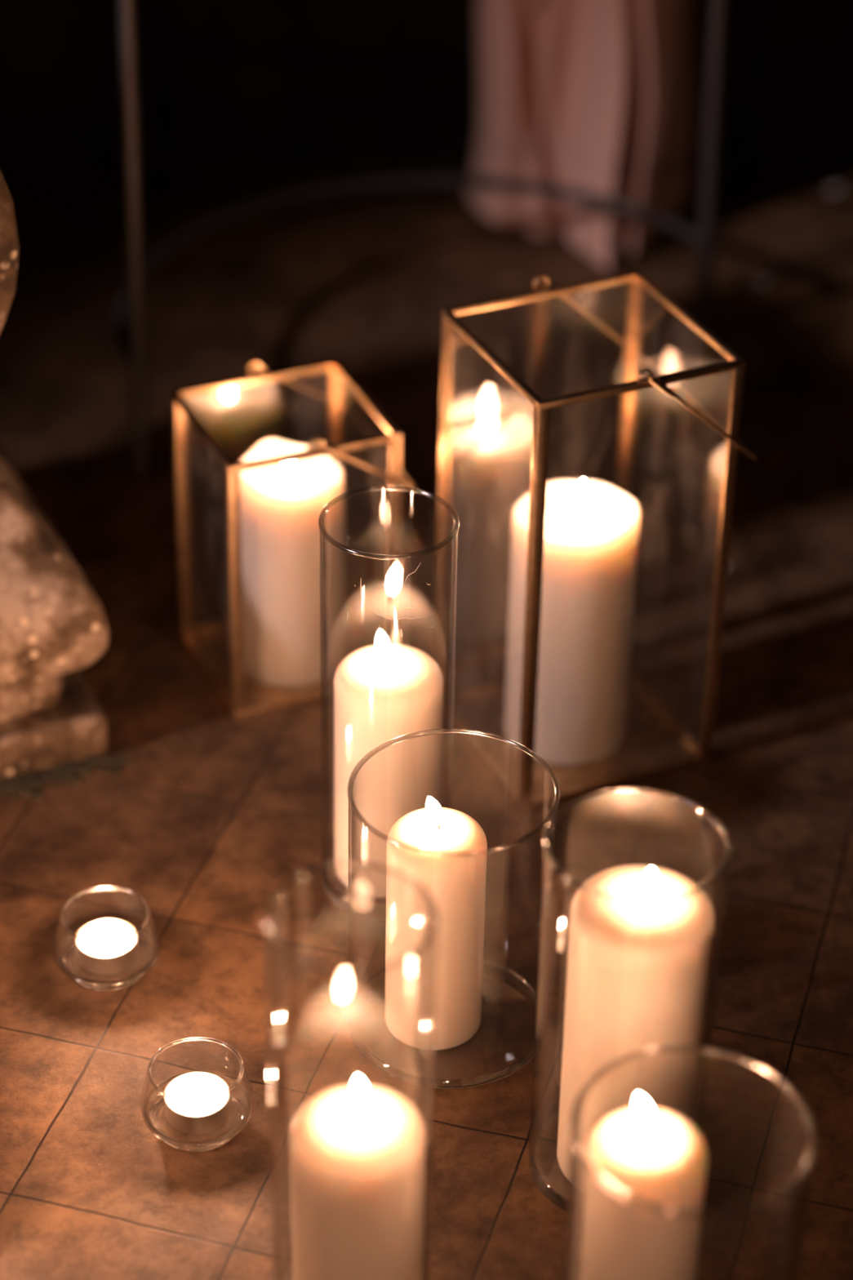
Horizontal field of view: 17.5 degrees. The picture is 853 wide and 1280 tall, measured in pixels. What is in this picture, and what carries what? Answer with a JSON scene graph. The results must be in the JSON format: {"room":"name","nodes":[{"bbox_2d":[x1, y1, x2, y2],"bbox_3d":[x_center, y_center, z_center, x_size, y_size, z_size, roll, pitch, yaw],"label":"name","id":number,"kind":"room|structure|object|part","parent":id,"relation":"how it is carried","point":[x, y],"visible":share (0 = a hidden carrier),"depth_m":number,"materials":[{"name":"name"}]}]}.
{"room":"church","nodes":[
{"label":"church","id":0,"kind":"room"},
{"bbox_2d":[0,157,852,1279],"bbox_3d":[-0.004,0.204,1.926,6.000,0.050,4.200,1,33,0],"label":"floor","id":1,"kind":"structure","parent":0,"point":[220,811],"depth_m":2.12,"materials":[{"name":"tile"}]},
{"bbox_2d":[0,172,107,777],"bbox_3d":[-0.494,-0.191,1.993,0.410,0.521,0.410,-13,36,-21],"label":"statue","id":2,"kind":"object","parent":1,"relation":"on","point":[54,626],"visible":1,"depth_m":1.98,"materials":[{"name":"beige stone"}]},
{"bbox_2d":[0,755,136,801],"bbox_3d":[-0.307,0.113,2.007,0.202,0.005,0.044,-13,36,-21],"label":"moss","id":3,"kind":"object","parent":1,"relation":"on","point":[23,785],"visible":1,"depth_m":2.03,"materials":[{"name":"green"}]},
{"bbox_2d":[53,885,159,991],"bbox_3d":[-0.212,0.199,1.840,0.070,0.045,0.070,1,33,0],"label":"votive holder","id":4,"kind":"object","parent":1,"relation":"on","point":[67,956],"visible":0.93,"depth_m":1.84,"materials":[{"name":"clear glass"}]},
{"bbox_2d":[75,918,137,974],"bbox_3d":[-0.212,0.198,1.840,0.041,0.029,0.041,1,33,0],"label":"tealight","id":5,"kind":"object","parent":4,"relation":"on","point":[98,956],"visible":1,"depth_m":1.83,"materials":[{"name":"white wax"}]},
{"bbox_2d":[140,1036,253,1152],"bbox_3d":[-0.142,0.281,1.715,0.070,0.045,0.070,1,33,0],"label":"votive holder","id":6,"kind":"object","parent":1,"relation":"on","point":[240,1101],"visible":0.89,"depth_m":1.71,"materials":[{"name":"clear glass"}]},
{"bbox_2d":[163,1071,230,1133],"bbox_3d":[-0.142,0.281,1.715,0.041,0.029,0.041,1,33,0],"label":"tealight","id":7,"kind":"object","parent":6,"relation":"on","point":[201,1117],"visible":1,"depth_m":1.71,"materials":[{"name":"white wax"}]},
{"bbox_2d":[171,360,416,720],"bbox_3d":[-0.101,-0.082,2.104,0.146,0.230,0.139,-12,36,-20],"label":"brass lantern","id":8,"kind":"object","parent":1,"relation":"on","point":[216,646],"visible":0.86,"depth_m":2.09,"materials":[{"name":"gold metal"}]},
{"bbox_3d":[-0.186,-0.093,2.129,0.008,0.214,0.008,-12,36,-20],"label":"corner post","id":9,"kind":"part","parent":8,"relation":"part of","materials":[{"name":"gold metal"}]},
{"bbox_3d":[-0.163,-0.152,2.024,0.006,0.005,0.115,-12,36,-20],"label":"rail","id":10,"kind":"part","parent":8,"relation":"part of","materials":[{"name":"gold metal"}]},
{"bbox_3d":[-0.131,-0.018,2.209,0.134,0.007,0.006,-12,36,-20],"label":"rail","id":11,"kind":"part","parent":8,"relation":"part of","materials":[{"name":"gold metal"}]},
{"bbox_3d":[-0.167,0.026,2.141,0.006,0.007,0.115,-12,36,-20],"label":"rail","id":12,"kind":"part","parent":8,"relation":"part of","materials":[{"name":"gold metal"}]},
{"bbox_3d":[-0.141,-0.033,2.039,0.008,0.214,0.008,-12,36,-20],"label":"corner post","id":13,"kind":"part","parent":8,"relation":"part of","materials":[{"name":"gold metal"}]},
{"bbox_3d":[-0.128,-0.196,2.092,0.134,0.005,0.006,-12,36,-20],"label":"rail","id":14,"kind":"part","parent":8,"relation":"part of","materials":[{"name":"gold metal"}]},
{"bbox_3d":[-0.107,0.014,2.163,0.130,0.003,0.122,-12,36,-20],"label":"plate","id":15,"kind":"part","parent":8,"relation":"part of","materials":[{"name":"gold metal"}]},
{"bbox_3d":[-0.084,0.043,2.116,0.134,0.007,0.006,-12,36,-20],"label":"rail","id":16,"kind":"part","parent":8,"relation":"part of","materials":[{"name":"gold metal"}]},
{"bbox_2d":[239,438,343,688],"bbox_3d":[-0.102,-0.060,2.107,0.079,0.183,0.080,1,33,0],"label":"pillar candle","id":17,"kind":"object","parent":8,"relation":"on","point":[282,505],"visible":0.88,"depth_m":2.08,"materials":[{"name":"beige wax"}]},
{"bbox_3d":[-0.080,-0.135,2.000,0.134,0.005,0.006,-12,36,-20],"label":"rail","id":18,"kind":"part","parent":8,"relation":"part of","materials":[{"name":"gold metal"}]},
{"bbox_3d":[-0.070,-0.159,2.067,0.084,0.056,0.137,-12,36,-20],"label":"handle","id":19,"kind":"part","parent":8,"relation":"part of","materials":[{"name":"gold metal"}]},
{"bbox_3d":[-0.071,-0.118,2.171,0.009,0.214,0.009,-12,36,-20],"label":"corner post","id":20,"kind":"part","parent":8,"relation":"part of","materials":[{"name":"gold metal"}]},
{"bbox_3d":[-0.048,0.000,2.184,0.006,0.007,0.115,-12,36,-20],"label":"rail","id":21,"kind":"part","parent":8,"relation":"part of","materials":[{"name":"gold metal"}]},
{"bbox_3d":[-0.045,-0.179,2.068,0.006,0.005,0.115,-12,36,-20],"label":"rail","id":22,"kind":"part","parent":8,"relation":"part of","materials":[{"name":"gold metal"}]},
{"bbox_3d":[-0.025,-0.059,2.081,0.008,0.214,0.008,-12,36,-20],"label":"corner post","id":23,"kind":"part","parent":8,"relation":"part of","materials":[{"name":"gold metal"}]},
{"bbox_2d":[264,861,438,1279],"bbox_3d":[-0.041,0.265,1.517,0.090,0.294,0.090,1,33,0],"label":"glass candle holder","id":24,"kind":"object","parent":1,"relation":"on","point":[288,1275],"visible":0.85,"depth_m":1.50,"materials":[{"name":"clear glass"}]},
{"bbox_2d":[290,1075,425,1279],"bbox_3d":[-0.038,0.307,1.542,0.074,0.173,0.074,1,33,0],"label":"pillar candle","id":25,"kind":"object","parent":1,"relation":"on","point":[358,1147],"visible":1,"depth_m":1.51,"materials":[{"name":"beige wax"}]},
{"bbox_2d":[318,484,459,921],"bbox_3d":[-0.026,0.046,1.851,0.090,0.294,0.090,1,33,0],"label":"glass candle holder","id":26,"kind":"object","parent":1,"relation":"on","point":[366,908],"visible":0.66,"depth_m":1.89,"materials":[{"name":"clear glass"}]},
{"bbox_2d":[333,629,443,898],"bbox_3d":[-0.026,0.075,1.874,0.072,0.198,0.072,1,33,0],"label":"pillar candle","id":27,"kind":"object","parent":26,"relation":"on","point":[384,691],"visible":0.84,"depth_m":1.84,"materials":[{"name":"beige wax"}]},
{"bbox_2d":[115,0,727,470],"bbox_3d":[-0.045,-0.678,2.359,0.591,0.950,0.275,-16,37,-25],"label":"metal stand","id":28,"kind":"object","parent":1,"relation":"on","point":[130,317],"visible":0.99,"depth_m":2.52,"materials":[{"name":"grey metal"}]},
{"bbox_3d":[-0.055,-0.367,2.569,0.582,0.012,0.262,-15,37,-23],"label":"curved rail","id":29,"kind":"part","parent":28,"relation":"part of","materials":[{"name":"grey metal"}]},
{"bbox_2d":[347,728,559,1088],"bbox_3d":[0.015,0.171,1.758,0.131,0.190,0.131,1,33,0],"label":"glass candle holder","id":30,"kind":"object","parent":1,"relation":"on","point":[503,1043],"visible":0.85,"depth_m":1.78,"materials":[{"name":"clear glass"}]},
{"bbox_2d":[384,795,487,1049],"bbox_3d":[0.006,0.171,1.756,0.063,0.181,0.063,1,33,0],"label":"pillar candle","id":31,"kind":"object","parent":30,"relation":"on","point":[456,883],"visible":1,"depth_m":1.73,"materials":[{"name":"beige wax"}]},
{"bbox_2d":[466,0,696,269],"bbox_3d":[0.164,-0.769,2.588,0.233,0.850,0.177,1,33,0],"label":"drape","id":32,"kind":"object","parent":1,"relation":"on","point":[598,96],"visible":0.98,"depth_m":2.75,"materials":[{"name":"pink fabric"}]},
{"bbox_2d":[434,270,757,813],"bbox_3d":[0.117,-0.076,1.997,0.172,0.345,0.165,-13,36,-21],"label":"brass lantern","id":33,"kind":"object","parent":1,"relation":"on","point":[655,743],"visible":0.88,"depth_m":2.00,"materials":[{"name":"gold metal"}]},
{"bbox_3d":[0.013,-0.090,2.025,0.008,0.330,0.008,-13,36,-21],"label":"corner post","id":34,"kind":"part","parent":33,"relation":"part of","materials":[{"name":"gold metal"}]},
{"bbox_3d":[0.077,0.030,2.142,0.156,0.007,0.006,-13,36,-21],"label":"rail","id":35,"kind":"part","parent":33,"relation":"part of","materials":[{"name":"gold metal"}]},
{"bbox_3d":[0.039,0.083,2.059,0.006,0.007,0.142,-13,36,-21],"label":"rail","id":36,"kind":"part","parent":33,"relation":"part of","materials":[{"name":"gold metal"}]},
{"bbox_3d":[0.044,-0.191,1.879,0.006,0.005,0.142,-13,36,-21],"label":"rail","id":37,"kind":"part","parent":33,"relation":"part of","materials":[{"name":"gold metal"}]},
{"bbox_3d":[0.073,-0.018,1.916,0.008,0.330,0.008,-13,36,-21],"label":"corner post","id":38,"kind":"part","parent":33,"relation":"part of","materials":[{"name":"gold metal"}]},
{"bbox_3d":[0.082,-0.245,1.962,0.156,0.005,0.006,-13,36,-21],"label":"rail","id":39,"kind":"part","parent":33,"relation":"part of","materials":[{"name":"gold metal"}]},
{"bbox_3d":[0.108,0.068,2.087,0.152,0.003,0.148,-13,36,-21],"label":"plate","id":40,"kind":"part","parent":33,"relation":"part of","materials":[{"name":"gold metal"}]},
{"bbox_2d":[504,479,640,765],"bbox_3d":[0.105,-0.023,2.023,0.092,0.218,0.091,1,33,0],"label":"pillar candle","id":41,"kind":"object","parent":33,"relation":"on","point":[592,528],"visible":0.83,"depth_m":2.00,"materials":[{"name":"beige wax"}]},
{"bbox_3d":[0.139,0.104,2.030,0.156,0.007,0.006,-13,36,-21],"label":"rail","id":42,"kind":"part","parent":33,"relation":"part of","materials":[{"name":"gold metal"}]},
{"bbox_3d":[0.148,-0.122,2.078,0.008,0.330,0.008,-13,36,-21],"label":"corner post","id":43,"kind":"part","parent":33,"relation":"part of","materials":[{"name":"gold metal"}]},
{"bbox_3d":[0.144,-0.171,1.851,0.156,0.005,0.006,-13,36,-21],"label":"rail","id":44,"kind":"part","parent":33,"relation":"part of","materials":[{"name":"gold metal"}]},
{"bbox_3d":[0.153,-0.190,1.940,0.099,0.088,0.163,-13,36,-21],"label":"handle","id":45,"kind":"part","parent":33,"relation":"part of","materials":[{"name":"gold metal"}]},
{"bbox_3d":[0.177,0.050,2.113,0.006,0.007,0.142,-13,36,-21],"label":"rail","id":46,"kind":"part","parent":33,"relation":"part of","materials":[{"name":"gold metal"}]},
{"bbox_3d":[0.182,-0.224,1.934,0.006,0.005,0.142,-13,36,-21],"label":"rail","id":47,"kind":"part","parent":33,"relation":"part of","materials":[{"name":"gold metal"}]},
{"bbox_3d":[0.208,-0.050,1.969,0.008,0.330,0.008,-13,36,-21],"label":"corner post","id":48,"kind":"part","parent":33,"relation":"part of","materials":[{"name":"gold metal"}]},
{"bbox_2d":[528,786,731,1219],"bbox_3d":[0.117,0.218,1.633,0.106,0.250,0.106,1,33,0],"label":"glass candle holder","id":49,"kind":"object","parent":1,"relation":"on","point":[545,1170],"visible":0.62,"depth_m":1.66,"materials":[{"name":"clear glass"}]},
{"bbox_2d":[556,864,715,1193],"bbox_3d":[0.123,0.222,1.635,0.083,0.226,0.083,1,33,0],"label":"pillar candle","id":50,"kind":"object","parent":49,"relation":"on","point":[638,975],"visible":0.84,"depth_m":1.59,"materials":[{"name":"beige wax"}]},
{"bbox_2d":[562,1045,816,1279],"bbox_3d":[0.139,0.335,1.511,0.129,0.190,0.129,1,33,0],"label":"glass candle holder","id":51,"kind":"object","parent":1,"relation":"on","point":[566,1256],"visible":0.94,"depth_m":1.48,"materials":[{"name":"clear glass"}]},
{"bbox_2d":[579,1094,707,1279],"bbox_3d":[0.118,0.320,1.522,0.064,0.191,0.064,1,33,0],"label":"pillar candle","id":52,"kind":"object","parent":51,"relation":"on","point":[655,1155],"visible":1,"depth_m":1.49,"materials":[{"name":"beige wax"}]},
{"bbox_2d":[755,279,768,284],"bbox_3d":[0.331,-0.353,2.739,0.012,0.002,0.012,1,33,0],"label":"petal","id":53,"kind":"object","parent":1,"relation":"on","point":[761,282],"visible":1,"depth_m":2.74,"materials":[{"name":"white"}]},
{"bbox_2d":[827,186,841,192],"bbox_3d":[0.430,-0.475,2.929,0.015,0.002,0.015,1,33,0],"label":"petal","id":54,"kind":"object","parent":1,"relation":"on","point":[833,188],"visible":1,"depth_m":2.93,"materials":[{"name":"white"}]},
{"bbox_2d":[0,0,852,173],"bbox_3d":[0.031,-1.622,2.297,6.000,2.600,0.100,1,33,0],"label":"wall","id":55,"kind":"structure","parent":0,"point":[325,82],"depth_m":2.92,"materials":[{"name":"black paint"}]}
]}

